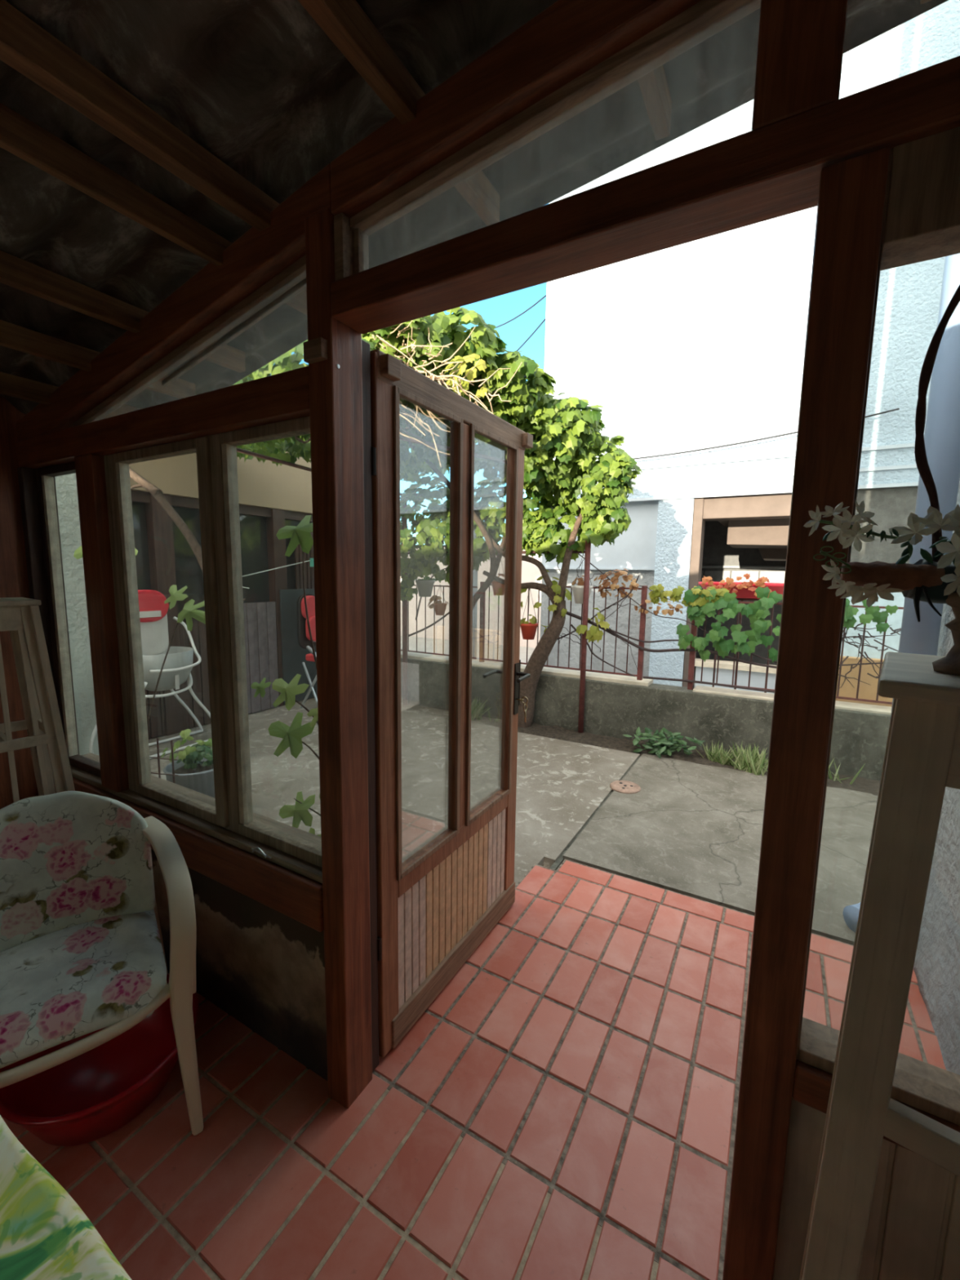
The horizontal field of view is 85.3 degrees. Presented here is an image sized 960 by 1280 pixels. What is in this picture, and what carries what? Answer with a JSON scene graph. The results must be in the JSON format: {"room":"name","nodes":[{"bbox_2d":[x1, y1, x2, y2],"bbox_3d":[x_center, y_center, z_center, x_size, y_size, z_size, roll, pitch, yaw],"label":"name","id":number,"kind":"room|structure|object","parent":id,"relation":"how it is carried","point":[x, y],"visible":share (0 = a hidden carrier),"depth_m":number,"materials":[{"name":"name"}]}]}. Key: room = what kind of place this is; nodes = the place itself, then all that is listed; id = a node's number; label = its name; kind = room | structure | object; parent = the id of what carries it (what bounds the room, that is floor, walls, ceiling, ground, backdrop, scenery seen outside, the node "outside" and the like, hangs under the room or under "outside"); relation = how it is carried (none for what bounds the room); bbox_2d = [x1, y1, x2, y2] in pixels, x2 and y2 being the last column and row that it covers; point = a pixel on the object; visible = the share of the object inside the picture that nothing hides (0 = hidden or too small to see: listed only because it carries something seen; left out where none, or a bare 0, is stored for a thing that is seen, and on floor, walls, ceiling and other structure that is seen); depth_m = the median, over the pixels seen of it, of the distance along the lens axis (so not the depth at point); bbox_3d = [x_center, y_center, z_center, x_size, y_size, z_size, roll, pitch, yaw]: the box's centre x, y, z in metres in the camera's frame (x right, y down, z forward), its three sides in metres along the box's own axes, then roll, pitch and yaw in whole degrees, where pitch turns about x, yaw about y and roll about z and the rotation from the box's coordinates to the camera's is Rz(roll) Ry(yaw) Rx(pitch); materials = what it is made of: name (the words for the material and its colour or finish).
{"room":"sunroom","nodes":[
{"label":"sunroom","id":0,"kind":"room"},
{"bbox_2d":[0,395,38,808],"bbox_3d":[-2.573,0.292,0.968,0.070,2.300,3.040,5,9,30],"label":"wall","id":1,"kind":"structure","parent":0,"point":[14,581],"depth_m":2.07,"materials":[{"name":"grey paint"}]},
{"bbox_2d":[17,466,79,754],"bbox_3d":[-1.796,0.249,2.216,0.040,1.885,0.110,5,9,30],"label":"trim","id":2,"kind":"structure","parent":1,"relation":"attached to","point":[27,477],"depth_m":2.10,"materials":[{"name":"brown wood"}]},
{"bbox_2d":[35,461,101,777],"bbox_3d":[-1.592,-0.065,2.070,0.410,1.218,0.040,5,9,30],"label":"window","id":3,"kind":"structure","parent":1,"relation":"in","point":[45,475],"depth_m":2.13,"materials":[{"name":"clear glass"}]},
{"bbox_2d":[16,365,310,468],"bbox_3d":[-1.092,-0.674,1.698,1.630,0.100,0.105,5,9,30],"label":"trim","id":4,"kind":"structure","parent":1,"relation":"attached to","point":[283,396],"depth_m":1.51,"materials":[{"name":"brown wood"}]},
{"bbox_2d":[16,163,334,440],"bbox_3d":[-1.058,-0.909,1.641,1.710,0.445,0.080,5,9,30],"label":"trim","id":5,"kind":"structure","parent":1,"relation":"attached to","point":[256,257],"depth_m":1.45,"materials":[{"name":"brown wood"}]},
{"bbox_2d":[73,254,306,426],"bbox_3d":[-0.952,-0.860,1.612,1.330,0.293,0.035,5,9,30],"label":"window","id":6,"kind":"structure","parent":1,"relation":"in","point":[294,276],"depth_m":1.49,"materials":[{"name":"clear glass"}]},
{"bbox_2d":[151,848,328,1081],"bbox_3d":[-1.093,1.004,1.956,1.630,0.555,0.135,5,9,30],"label":"wall","id":7,"kind":"structure","parent":0,"point":[261,966],"depth_m":1.65,"materials":[{"name":"paint"}]},
{"bbox_2d":[74,453,128,792],"bbox_3d":[-1.365,-0.044,1.934,0.120,1.218,0.103,5,9,30],"label":"trim","id":8,"kind":"structure","parent":7,"relation":"attached to","point":[90,468],"depth_m":1.88,"materials":[{"name":"brown wood"}]},
{"bbox_2d":[103,435,226,828],"bbox_3d":[-1.056,-0.018,1.766,0.585,1.218,0.040,5,9,30],"label":"window","id":9,"kind":"structure","parent":7,"relation":"in","point":[117,469],"depth_m":1.84,"materials":[{"name":"grey wood"}]},
{"bbox_2d":[52,774,324,932],"bbox_3d":[-1.113,0.670,1.868,1.630,0.130,0.115,5,9,30],"label":"trim","id":10,"kind":"structure","parent":7,"relation":"on","point":[297,896],"depth_m":1.57,"materials":[{"name":"brown wood"}]},
{"bbox_2d":[70,752,322,883],"bbox_3d":[-1.093,0.590,1.893,1.630,0.022,0.155,5,9,30],"label":"trim","id":11,"kind":"structure","parent":7,"relation":"attached to","point":[312,871],"depth_m":1.72,"materials":[{"name":"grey wood"}]},
{"bbox_2d":[197,416,322,867],"bbox_3d":[-0.609,0.022,1.504,0.495,1.218,0.053,5,9,30],"label":"window","id":12,"kind":"structure","parent":7,"relation":"in","point":[223,446],"depth_m":1.57,"materials":[{"name":"grey wood"}]},
{"bbox_2d":[251,847,271,858],"bbox_3d":[-0.645,0.620,1.528,0.090,0.027,0.013,6,9,33],"label":"window latch","id":13,"kind":"object","parent":7,"relation":"in","point":[260,851],"depth_m":1.52,"materials":[{"name":"metal"}]},
{"bbox_2d":[303,337,327,364],"bbox_3d":[-0.384,-0.674,1.215,0.059,0.043,0.020,5,9,30],"label":"trim","id":14,"kind":"structure","parent":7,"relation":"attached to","point":[315,350],"depth_m":1.21,"materials":[{"name":"brown wood"}]},
{"bbox_2d":[304,208,372,1108],"bbox_3d":[-0.363,0.176,1.379,0.078,2.326,0.105,5,9,30],"label":"wooden post","id":15,"kind":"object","parent":7,"relation":"attached to","point":[335,394],"depth_m":1.33,"materials":[{"name":"brown wood"}]},
{"bbox_2d":[361,339,378,1071],"bbox_3d":[-0.328,0.272,1.459,0.055,2.075,0.043,5,9,30],"label":"trim","id":16,"kind":"structure","parent":7,"relation":"attached to","point":[366,357],"depth_m":1.43,"materials":[{"name":"brown wood"}]},
{"bbox_2d":[369,349,533,1057],"bbox_3d":[-0.067,0.220,1.868,0.172,2.056,0.938,5,9,30],"label":"door","id":17,"kind":"structure","parent":7,"relation":"in","point":[436,906],"depth_m":1.76,"materials":[{"name":"brown wood"}]},
{"bbox_2d":[515,696,528,722],"bbox_3d":[0.181,0.293,2.221,0.035,0.113,0.055,-5,10,-39],"label":"key","id":18,"kind":"object","parent":17,"relation":"hanging from","point":[522,697],"visible":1,"depth_m":2.21,"materials":[{"name":"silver metal"}]},
{"bbox_2d":[1,858,946,1279],"bbox_3d":[-0.789,1.443,0.915,3.250,0.121,4.485,5,9,30],"label":"floor","id":19,"kind":"structure","parent":0,"point":[565,1106],"depth_m":1.41,"materials":[{"name":"tile"}]},
{"bbox_2d":[0,597,75,802],"bbox_3d":[-1.682,0.551,1.855,0.428,1.387,0.404,7,9,37],"label":"plant stand","id":20,"kind":"object","parent":19,"relation":"on","point":[20,616],"visible":0.47,"depth_m":1.80,"materials":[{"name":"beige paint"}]},
{"bbox_2d":[0,973,199,1146],"bbox_3d":[-1.079,1.217,1.506,0.480,0.168,0.480,5,9,30],"label":"basin","id":21,"kind":"object","parent":19,"relation":"on","point":[85,1098],"visible":0.66,"depth_m":1.47,"materials":[{"name":"red plastic"}]},
{"bbox_2d":[0,816,204,1135],"bbox_3d":[-1.146,0.912,1.402,0.640,0.798,0.585,-5,9,-37],"label":"armchair","id":22,"kind":"object","parent":19,"relation":"on","point":[181,986],"visible":0.2,"depth_m":1.38,"materials":[{"name":"beige plastic"}]},
{"bbox_2d":[0,791,166,1067],"bbox_3d":[-1.151,0.720,1.387,0.497,0.471,0.510,-5,9,-37],"label":"cushion","id":23,"kind":"object","parent":22,"relation":"on","point":[82,953],"visible":1,"depth_m":1.48,"materials":[{"name":"multicoloured fabric"}]},
{"bbox_2d":[722,146,890,1279],"bbox_3d":[0.523,0.371,0.890,0.078,2.090,0.105,5,9,30],"label":"post","id":24,"kind":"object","parent":19,"relation":"on","point":[851,197],"depth_m":0.81,"materials":[{"name":"brown wood"}]},
{"bbox_2d":[799,651,959,1279],"bbox_3d":[0.570,0.734,0.628,0.318,1.401,0.294,7,9,38],"label":"plant stand","id":25,"kind":"object","parent":19,"relation":"on","point":[922,757],"visible":1,"depth_m":0.55,"materials":[{"name":"beige paint"}]},
{"bbox_2d":[803,284,959,675],"bbox_3d":[0.458,-0.196,0.537,0.193,0.462,0.086,3,8,14],"label":"flower arrangement","id":26,"kind":"object","parent":25,"relation":"on","point":[933,579],"visible":1,"depth_m":0.56,"materials":[{"name":"white plant"}]},
{"bbox_3d":[-0.809,1.101,0.309,0.700,0.715,0.935,5,9,30],"label":"table","id":27,"kind":"object","parent":19,"relation":"on","visible":0},
{"bbox_2d":[0,1115,132,1279],"bbox_3d":[-0.809,0.889,0.281,0.835,0.302,1.074,5,9,30],"label":"tablecloth","id":28,"kind":"object","parent":27,"relation":"on","point":[45,1234],"visible":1,"depth_m":0.62,"materials":[{"name":"green fabric"}]},
{"bbox_2d":[0,0,948,419],"bbox_3d":[-1.143,-0.912,0.112,3.470,0.637,3.644,5,9,30],"label":"ceiling","id":29,"kind":"structure","parent":0,"point":[259,85],"depth_m":1.13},
{"bbox_2d":[0,371,141,417],"bbox_3d":[-2.212,-0.756,0.782,0.028,0.067,3.300,5,9,30],"label":"trim","id":30,"kind":"structure","parent":29,"relation":"attached to","point":[12,385],"depth_m":1.84,"materials":[{"name":"brown wood"}]},
{"bbox_2d":[0,320,195,398],"bbox_3d":[-1.942,-0.794,0.622,0.024,0.067,3.300,5,9,30],"label":"trim","id":31,"kind":"structure","parent":29,"relation":"attached to","point":[13,336],"depth_m":1.65,"materials":[{"name":"brown wood"}]},
{"bbox_2d":[0,249,245,373],"bbox_3d":[-1.681,-0.831,0.466,0.032,0.067,3.300,5,9,30],"label":"trim","id":32,"kind":"structure","parent":29,"relation":"attached to","point":[16,273],"depth_m":1.44,"materials":[{"name":"brown wood"}]},
{"bbox_2d":[0,0,279,231],"bbox_3d":[-1.168,-0.903,0.160,0.042,0.067,3.300,5,9,30],"label":"trim","id":33,"kind":"structure","parent":29,"relation":"attached to","point":[27,47],"depth_m":0.98,"materials":[{"name":"brown wood"}]},
{"bbox_2d":[0,102,306,315],"bbox_3d":[-1.325,-0.881,0.253,0.024,0.067,3.300,5,9,30],"label":"trim","id":34,"kind":"structure","parent":29,"relation":"attached to","point":[20,136],"depth_m":1.13,"materials":[{"name":"brown wood"}]},
{"bbox_2d":[297,0,499,226],"bbox_3d":[-0.786,-0.940,-0.066,0.035,0.067,3.300,5,9,30],"label":"trim","id":35,"kind":"structure","parent":29,"relation":"attached to","point":[344,22],"depth_m":0.95,"materials":[{"name":"brown wood"}]},
{"bbox_2d":[637,64,671,140],"bbox_3d":[-0.421,-0.960,-0.280,0.032,0.067,3.300,5,9,30],"label":"trim","id":36,"kind":"structure","parent":29,"relation":"attached to","point":[654,87],"depth_m":1.06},
{"bbox_2d":[920,0,930,4],"bbox_3d":[-0.030,-0.982,-0.509,0.032,0.067,3.300,5,9,30],"label":"trim","id":37,"kind":"structure","parent":29,"relation":"attached to","point":[922,2],"depth_m":0.92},
{"bbox_2d":[931,478,959,925],"bbox_3d":[1.696,-2.253,-3.046,4.400,8.900,8.920,5,9,30],"label":"wall","id":38,"kind":"structure","parent":0,"point":[946,856],"depth_m":1.91,"materials":[{"name":"paint"}]},
{"bbox_2d":[330,0,701,217],"bbox_3d":[0.354,-1.050,0.806,1.540,0.296,0.080,5,9,30],"label":"trim","id":39,"kind":"structure","parent":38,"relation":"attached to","point":[568,38],"depth_m":0.96,"materials":[{"name":"brown wood"}]},
{"bbox_2d":[333,0,760,280],"bbox_3d":[0.055,-0.911,1.002,0.853,0.250,0.070,5,9,30],"label":"window","id":40,"kind":"structure","parent":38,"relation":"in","point":[704,19],"depth_m":0.96,"materials":[{"name":"clear glass"}]},
{"bbox_2d":[330,55,959,333],"bbox_3d":[0.352,-0.724,0.855,1.542,0.074,0.105,5,9,30],"label":"wooden beam","id":41,"kind":"structure","parent":38,"relation":"attached to","point":[772,171],"depth_m":0.85,"materials":[{"name":"brown wood"}]},
{"bbox_2d":[751,0,848,130],"bbox_3d":[0.471,-0.934,0.756,0.107,0.370,0.093,5,9,30],"label":"trim","id":42,"kind":"structure","parent":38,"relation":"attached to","point":[801,42],"depth_m":0.73,"materials":[{"name":"brown wood"}]},
{"bbox_2d":[773,1096,959,1279],"bbox_3d":[0.769,1.071,0.825,0.517,0.565,0.018,5,9,30],"label":"wall panel","id":43,"kind":"object","parent":38,"relation":"attached to","point":[913,1232],"visible":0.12,"depth_m":0.85,"materials":[{"name":"beige paint"}]},
{"bbox_2d":[792,1059,959,1152],"bbox_3d":[0.774,0.758,0.787,0.518,0.065,0.093,5,9,30],"label":"trim","id":44,"kind":"structure","parent":38,"relation":"attached to","point":[811,1084],"depth_m":0.86,"materials":[{"name":"brown wood"}]},
{"bbox_2d":[795,126,959,1125],"bbox_3d":[0.787,0.038,0.699,0.518,1.386,0.080,5,9,30],"label":"window","id":45,"kind":"structure","parent":38,"relation":"in","point":[921,223],"depth_m":0.72,"materials":[{"name":"brown wood"}]},
{"bbox_2d":[842,253,959,932],"bbox_3d":[1.807,-2.711,1.798,0.260,8.038,0.134,-2,8,-20],"label":"downpipe","id":46,"kind":"object","parent":38,"relation":"attached to","point":[942,426],"visible":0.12,"depth_m":2.04,"materials":[{"name":"white"}]},
{"bbox_2d":[913,866,959,1075],"bbox_3d":[1.636,1.053,1.853,0.071,0.520,1.200,5,9,30],"label":"trim","id":47,"kind":"structure","parent":38,"relation":"attached to","point":[936,966],"depth_m":1.79,"materials":[{"name":"grey paint"}]},
{"label":"outside","id":48,"kind":"structure","parent":0,"visible":0},
{"bbox_2d":[400,635,695,688],"bbox_3d":[23.641,-3.211,41.083,120.000,0.440,85.050,5,9,30],"label":"street","id":49,"kind":"structure","parent":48,"point":[412,640],"depth_m":10.68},
{"bbox_2d":[400,544,542,648],"bbox_3d":[-3.203,-1.293,13.493,12.950,2.200,0.300,5,9,30],"label":"wall","id":50,"kind":"structure","parent":49,"relation":"on","point":[531,572],"depth_m":11.43,"materials":[{"name":"white paint"}]},
{"bbox_2d":[471,528,477,659],"bbox_3d":[-0.175,-0.663,7.807,0.200,2.500,0.200,5,9,30],"label":"concrete column","id":51,"kind":"structure","parent":49,"relation":"on","point":[474,573],"depth_m":7.82,"materials":[{"name":"grey paint"}]},
{"bbox_2d":[711,598,773,693],"bbox_3d":[2.412,0.287,4.855,0.560,1.368,0.560,5,9,30],"label":"stand","id":52,"kind":"object","parent":49,"relation":"on","point":[740,599],"visible":0.15,"depth_m":4.63,"materials":[{"name":"brown metal"}]},
{"bbox_2d":[697,582,783,598],"bbox_3d":[2.422,-0.458,4.758,0.800,0.130,0.800,5,9,30],"label":"tub","id":53,"kind":"object","parent":52,"relation":"on","point":[778,588],"visible":0.35,"depth_m":4.45,"materials":[{"name":"plastic"}]},
{"bbox_2d":[539,0,959,693],"bbox_3d":[8.289,-4.139,7.913,12.060,9.600,9.250,5,9,30],"label":"house","id":54,"kind":"structure","parent":49,"relation":"on","point":[700,344],"depth_m":6.21,"materials":[{"name":"paint"}]},
{"bbox_2d":[463,294,546,332],"bbox_3d":[0.122,-5.376,8.601,0.016,0.966,3.515,-3,8,-26],"label":"overhead cable","id":55,"kind":"object","parent":54,"relation":"attached to","point":[537,302],"visible":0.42,"depth_m":7.64,"materials":[{"name":"black rubber"}]},
{"bbox_2d":[516,318,545,351],"bbox_3d":[0.111,-4.496,8.713,0.016,0.242,3.515,-3,8,-26],"label":"overhead cable","id":56,"kind":"object","parent":54,"relation":"attached to","point":[530,336],"visible":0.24,"depth_m":7.46,"materials":[{"name":"black rubber"}]},
{"bbox_2d":[633,408,899,459],"bbox_3d":[2.985,-2.326,6.005,2.902,0.267,0.017,5,9,30],"label":"overhead cable","id":57,"kind":"object","parent":54,"relation":"attached to","point":[896,409],"visible":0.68,"depth_m":6.01,"materials":[{"name":"black rubber"}]},
{"bbox_2d":[835,655,893,706],"bbox_3d":[3.351,0.599,4.058,1.300,0.860,0.100,5,9,30],"label":"board","id":58,"kind":"object","parent":49,"relation":"on","point":[866,691],"visible":0.02,"depth_m":4.15,"materials":[{"name":"paint"}]},
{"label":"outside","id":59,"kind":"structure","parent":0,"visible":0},
{"bbox_2d":[400,657,890,780],"bbox_3d":[1.021,0.761,5.160,6.400,0.790,0.220,5,9,30],"label":"wall","id":60,"kind":"structure","parent":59,"point":[613,709],"depth_m":4.69,"materials":[{"name":"concrete"}]},
{"bbox_2d":[400,584,477,658],"bbox_3d":[-0.860,-0.228,6.165,1.902,0.900,0.044,5,9,30],"label":"iron fence","id":61,"kind":"object","parent":60,"relation":"on","point":[434,586],"visible":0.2,"depth_m":6.01,"materials":[{"name":"brown metal"}]},
{"bbox_2d":[415,575,437,596],"bbox_3d":[-0.612,-0.723,5.845,0.228,0.471,0.221,5,9,30],"label":"hanging pot","id":62,"kind":"object","parent":61,"relation":"hanging from","point":[424,586],"visible":0.86,"depth_m":5.79,"materials":[{"name":"grey plastic"}]},
{"bbox_2d":[432,584,448,615],"bbox_3d":[-0.441,-0.448,5.802,0.167,0.341,0.156,5,9,30],"label":"pot","id":63,"kind":"object","parent":61,"relation":"hanging from","point":[440,608],"visible":0.98,"depth_m":5.77,"materials":[{"name":"plastic"}]},
{"bbox_2d":[479,582,647,679],"bbox_3d":[0.762,-0.100,5.241,1.744,0.930,0.044,5,9,30],"label":"iron fence","id":64,"kind":"object","parent":60,"relation":"on","point":[644,590],"visible":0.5,"depth_m":5.11,"materials":[{"name":"brown metal"}]},
{"bbox_2d":[571,553,592,604],"bbox_3d":[0.971,-0.584,4.945,0.200,0.471,0.200,-1,8,-15],"label":"hanging pot","id":65,"kind":"object","parent":64,"relation":"hanging from","point":[578,590],"visible":0.78,"depth_m":4.90,"materials":[{"name":"white ceramic"}]},
{"bbox_2d":[408,537,901,693],"bbox_3d":[1.235,-0.321,4.849,4.717,1.333,0.250,5,9,30],"label":"vine","id":66,"kind":"object","parent":64,"relation":"attached to","point":[713,597],"visible":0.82,"depth_m":4.38,"materials":[{"name":"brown plant"}]},
{"bbox_2d":[400,651,891,715],"bbox_3d":[1.047,0.350,5.142,6.400,0.040,0.220,5,9,30],"label":"trim","id":67,"kind":"structure","parent":60,"relation":"on","point":[486,664],"depth_m":4.86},
{"bbox_2d":[687,601,903,704],"bbox_3d":[2.800,0.123,4.088,2.157,0.840,0.044,5,9,30],"label":"iron fence","id":68,"kind":"object","parent":60,"relation":"on","point":[694,629],"visible":0.17,"depth_m":4.33,"materials":[{"name":"brown metal"}]},
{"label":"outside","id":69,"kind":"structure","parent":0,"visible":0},
{"bbox_2d":[563,753,877,945],"bbox_3d":[2.030,1.309,3.088,2.525,0.265,1.935,5,9,30],"label":"concrete pavement","id":70,"kind":"structure","parent":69,"point":[692,829],"depth_m":3.07,"materials":[{"name":"grey concrete"}]},
{"bbox_2d":[609,780,640,793],"bbox_3d":[1.054,1.066,3.784,0.216,0.020,0.216,5,9,30],"label":"drain cover","id":71,"kind":"object","parent":70,"relation":"on","point":[620,786],"visible":1,"depth_m":3.76,"materials":[{"name":"metal"}]},
{"bbox_2d":[517,721,880,795],"bbox_3d":[1.968,1.007,4.328,3.900,0.063,0.360,5,9,30],"label":"soil bed","id":72,"kind":"object","parent":70,"relation":"on","point":[860,784],"visible":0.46,"depth_m":4.62,"materials":[{"name":"brown soil"}]},
{"bbox_2d":[231,306,643,728],"bbox_3d":[-0.854,-0.673,4.277,3.738,3.376,3.531,5,8,27],"label":"tree","id":73,"kind":"object","parent":72,"relation":"in","point":[468,363],"visible":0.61,"depth_m":4.39,"materials":[{"name":"green plant"}]},
{"bbox_2d":[520,588,537,639],"bbox_3d":[0.477,-0.258,5.061,0.184,0.500,0.184,5,9,30],"label":"hanging pot","id":74,"kind":"object","parent":73,"relation":"hanging from","point":[528,629],"visible":0.98,"depth_m":5.03,"materials":[{"name":"ceramic"}]},
{"bbox_2d":[622,726,704,758],"bbox_3d":[1.560,0.896,4.471,0.673,0.234,0.325,5,9,30],"label":"plant","id":75,"kind":"object","parent":72,"relation":"on","point":[662,747],"visible":1,"depth_m":4.46,"materials":[{"name":"green plant"}]},
{"bbox_2d":[695,741,737,765],"bbox_3d":[2.000,0.935,4.345,0.186,0.170,0.344,-6,10,-43],"label":"grass tuft","id":76,"kind":"object","parent":72,"relation":"on","point":[716,756],"visible":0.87,"depth_m":4.32,"materials":[{"name":"green plant"}]},
{"bbox_2d":[723,741,768,776],"bbox_3d":[2.144,0.935,4.171,0.409,0.221,0.230,5,9,30],"label":"grass tuft","id":77,"kind":"object","parent":72,"relation":"on","point":[754,763],"visible":0.98,"depth_m":4.14,"materials":[{"name":"green plant"}]},
{"bbox_2d":[827,757,865,784],"bbox_3d":[2.717,0.985,3.943,0.171,0.194,0.281,-6,10,-42],"label":"grass tuft","id":78,"kind":"object","parent":72,"relation":"on","point":[836,775],"visible":0.5,"depth_m":3.92,"materials":[{"name":"green plant"}]},
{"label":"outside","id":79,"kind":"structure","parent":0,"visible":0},
{"bbox_2d":[148,696,639,885],"bbox_3d":[-1.402,1.098,4.345,4.655,0.265,3.650,5,9,30],"label":"courtyard slab","id":80,"kind":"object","parent":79,"point":[561,784],"visible":0.23,"depth_m":3.95,"materials":[{"name":"concrete"}]},
{"bbox_2d":[54,473,99,755],"bbox_3d":[-3.832,-0.379,3.672,0.880,3.300,1.980,5,9,30],"label":"wall","id":81,"kind":"structure","parent":80,"relation":"on","point":[65,485],"depth_m":4.04,"materials":[{"name":"grey paint"}]},
{"bbox_2d":[73,546,205,724],"bbox_3d":[-1.827,0.263,2.907,1.194,1.739,0.172,5,9,30],"label":"shoot","id":82,"kind":"object","parent":80,"relation":"on","point":[189,611],"visible":0.35,"depth_m":2.60,"materials":[{"name":"green plant"}]},
{"bbox_2d":[88,589,212,759],"bbox_3d":[-2.650,0.268,4.326,0.522,1.360,0.936,5,9,30],"label":"garden chair","id":83,"kind":"object","parent":80,"relation":"on","point":[178,666],"visible":0.64,"depth_m":4.26,"materials":[{"name":"white metal"}]},
{"bbox_2d":[149,737,178,783],"bbox_3d":[-1.806,0.836,2.878,0.405,0.610,0.035,3,8,18],"label":"wire mesh","id":84,"kind":"object","parent":80,"relation":"on","point":[172,759],"visible":0.17,"depth_m":2.82,"materials":[{"name":"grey metal"}]},
{"bbox_2d":[160,728,214,797],"bbox_3d":[-1.763,0.826,3.214,0.409,0.555,0.350,5,9,30],"label":"potted plant","id":85,"kind":"object","parent":80,"relation":"on","point":[194,768],"visible":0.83,"depth_m":3.12,"materials":[{"name":"metal"}]},
{"bbox_2d":[128,466,246,600],"bbox_3d":[-2.237,-0.185,4.087,1.030,2.338,0.242,2,7,9],"label":"trunk","id":86,"kind":"object","parent":80,"relation":"on","point":[157,493],"visible":0.37,"depth_m":3.92,"materials":[{"name":"brown plant"}]},
{"bbox_2d":[128,447,317,739],"bbox_3d":[-3.788,-0.780,6.178,3.225,2.950,2.620,5,9,30],"label":"neighboring building","id":87,"kind":"structure","parent":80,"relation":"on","point":[272,497],"depth_m":5.42,"materials":[{"name":"beige paint"}]},
{"bbox_2d":[250,515,320,836],"bbox_3d":[-0.710,0.372,2.171,0.592,1.746,0.242,3,8,17],"label":"plant","id":88,"kind":"object","parent":80,"relation":"on","point":[291,735],"visible":0.52,"depth_m":2.11,"materials":[{"name":"green plant"}]},
{"bbox_2d":[296,593,317,708],"bbox_3d":[-1.738,0.122,5.775,0.433,1.258,0.501,5,9,30],"label":"folding chair","id":89,"kind":"object","parent":80,"relation":"on","point":[304,638],"visible":0.4,"depth_m":5.71,"materials":[{"name":"metal"}]},
{"bbox_2d":[236,435,591,733],"bbox_3d":[-0.675,-0.305,4.386,2.452,2.576,2.553,5,9,30],"label":"pergola","id":90,"kind":"object","parent":80,"relation":"on","point":[587,552],"visible":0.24,"depth_m":4.90,"materials":[{"name":"red paint"}]},
{"bbox_2d":[242,560,310,588],"bbox_3d":[-1.418,-0.767,4.899,0.605,0.506,2.184,5,9,30],"label":"clothesline","id":91,"kind":"object","parent":90,"relation":"attached to","point":[308,560],"visible":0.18,"depth_m":4.62,"materials":[{"name":"white"}]},
{"bbox_2d":[310,558,314,566],"bbox_3d":[-1.584,-0.731,4.913,0.020,0.080,0.030,5,9,30],"label":"peg","id":92,"kind":"object","parent":91,"relation":"attached to","point":[312,564],"visible":0.93,"depth_m":4.90,"materials":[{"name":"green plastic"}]},
{"bbox_2d":[491,561,504,595],"bbox_3d":[0.202,-0.669,5.327,0.167,0.420,0.193,3,8,19],"label":"hanging pot","id":93,"kind":"object","parent":90,"relation":"hanging from","point":[498,588],"visible":0.56,"depth_m":5.28,"materials":[{"name":"plastic"}]},
{"bbox_2d":[471,696,491,720],"bbox_3d":[-0.069,0.709,5.585,0.233,0.247,0.421,-4,9,-32],"label":"grass tuft","id":94,"kind":"object","parent":80,"relation":"on","point":[477,709],"visible":0.73,"depth_m":5.48,"materials":[{"name":"green plant"}]},
{"bbox_2d":[549,755,640,870],"bbox_3d":[1.974,1.324,3.027,2.560,0.250,2.100,5,9,30],"label":"trim","id":95,"kind":"structure","parent":80,"relation":"in","point":[555,865],"depth_m":3.07,"materials":[{"name":"concrete"}]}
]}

